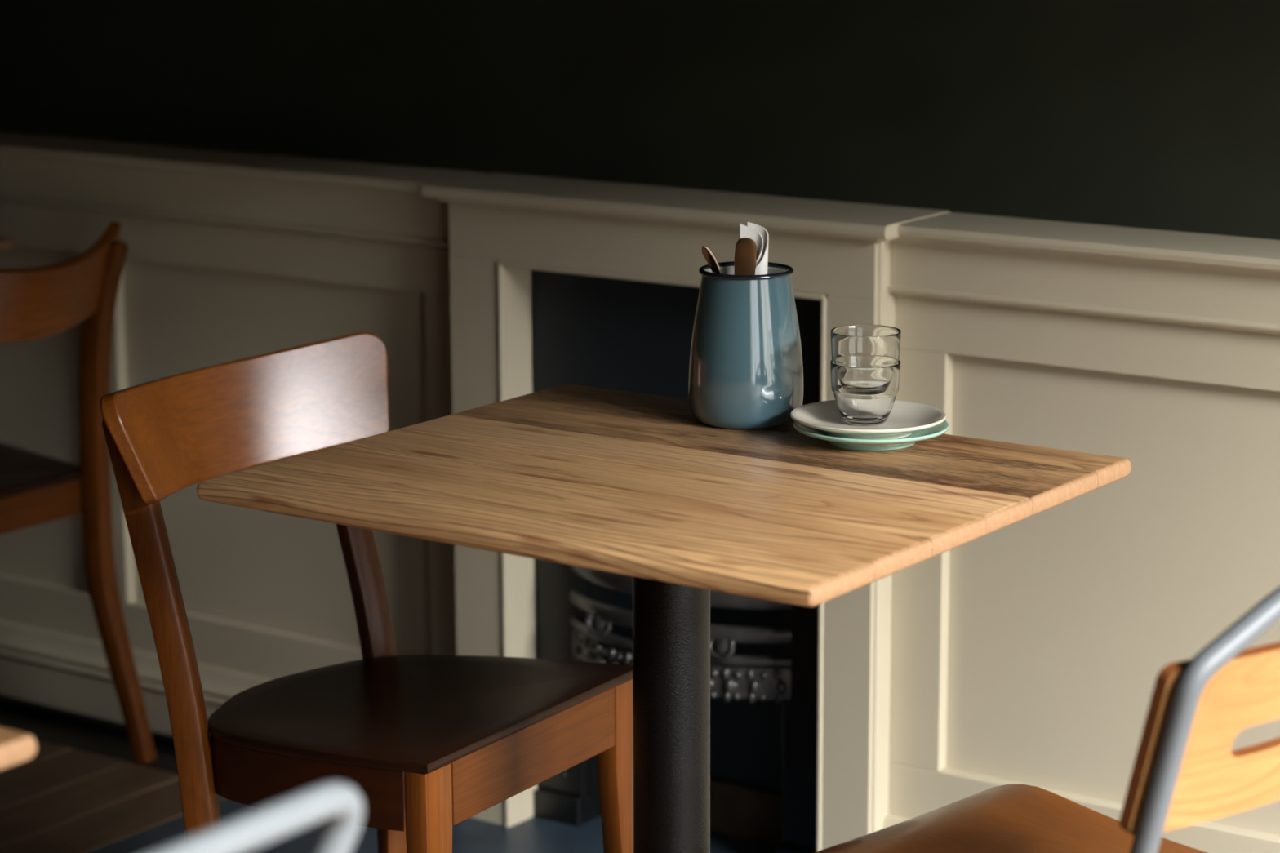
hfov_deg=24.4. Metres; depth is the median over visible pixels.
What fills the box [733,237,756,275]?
knife
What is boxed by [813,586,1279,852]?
chair
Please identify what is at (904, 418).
plate
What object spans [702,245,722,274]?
spoon
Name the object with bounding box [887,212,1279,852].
wainscoting
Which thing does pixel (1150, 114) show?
wall
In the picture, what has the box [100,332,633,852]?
wooden chair
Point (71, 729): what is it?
trim
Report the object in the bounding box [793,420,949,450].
plate
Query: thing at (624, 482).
cafe table
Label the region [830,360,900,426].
glass tumbler
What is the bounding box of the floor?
[0,738,225,852]
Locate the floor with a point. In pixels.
(61, 799)
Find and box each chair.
[0,221,156,763]
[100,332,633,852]
[149,781,363,852]
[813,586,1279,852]
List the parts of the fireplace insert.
plate, hood plate, plate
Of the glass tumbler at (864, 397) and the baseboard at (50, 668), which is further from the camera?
the baseboard at (50, 668)
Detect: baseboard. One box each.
[0,619,272,735]
[881,813,911,829]
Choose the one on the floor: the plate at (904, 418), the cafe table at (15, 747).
the cafe table at (15, 747)
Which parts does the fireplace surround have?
cove moulding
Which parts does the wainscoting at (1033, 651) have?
bead moulding, rail, rail, panel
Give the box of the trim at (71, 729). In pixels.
[0,693,177,773]
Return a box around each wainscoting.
[0,131,488,679]
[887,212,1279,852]
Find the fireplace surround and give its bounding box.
[421,172,950,851]
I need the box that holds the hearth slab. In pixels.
[88,798,776,852]
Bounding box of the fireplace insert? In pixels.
[532,269,820,852]
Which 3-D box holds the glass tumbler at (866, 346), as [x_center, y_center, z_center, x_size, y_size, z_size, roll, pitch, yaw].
[0.230,-0.067,3.023,0.072,0.064,0.072,8,14,34]
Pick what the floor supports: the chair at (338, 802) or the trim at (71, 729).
the chair at (338, 802)
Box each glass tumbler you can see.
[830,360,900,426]
[831,324,901,368]
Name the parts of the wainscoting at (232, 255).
panel, rail, bead moulding, rail, panel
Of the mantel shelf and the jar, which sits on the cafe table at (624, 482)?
the jar
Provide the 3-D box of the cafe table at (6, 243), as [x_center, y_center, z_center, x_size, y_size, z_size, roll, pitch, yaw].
[-1.403,0.092,4.504,0.699,0.749,0.603,8,14,34]
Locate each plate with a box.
[790,400,946,439]
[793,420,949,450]
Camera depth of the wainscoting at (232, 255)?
4.35 m
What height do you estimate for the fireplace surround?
0.890 m
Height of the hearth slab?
0.021 m
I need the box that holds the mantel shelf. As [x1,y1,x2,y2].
[421,172,950,239]
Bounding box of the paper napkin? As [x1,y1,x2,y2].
[740,222,768,275]
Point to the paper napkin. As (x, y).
(759, 234)
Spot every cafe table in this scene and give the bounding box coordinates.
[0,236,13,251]
[0,727,36,769]
[196,383,1131,852]
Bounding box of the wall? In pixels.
[0,0,1279,239]
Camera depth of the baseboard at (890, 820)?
3.78 m
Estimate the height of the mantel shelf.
0.018 m
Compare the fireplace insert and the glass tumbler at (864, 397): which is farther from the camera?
the fireplace insert
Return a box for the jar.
[688,261,803,429]
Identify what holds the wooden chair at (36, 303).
on the floor

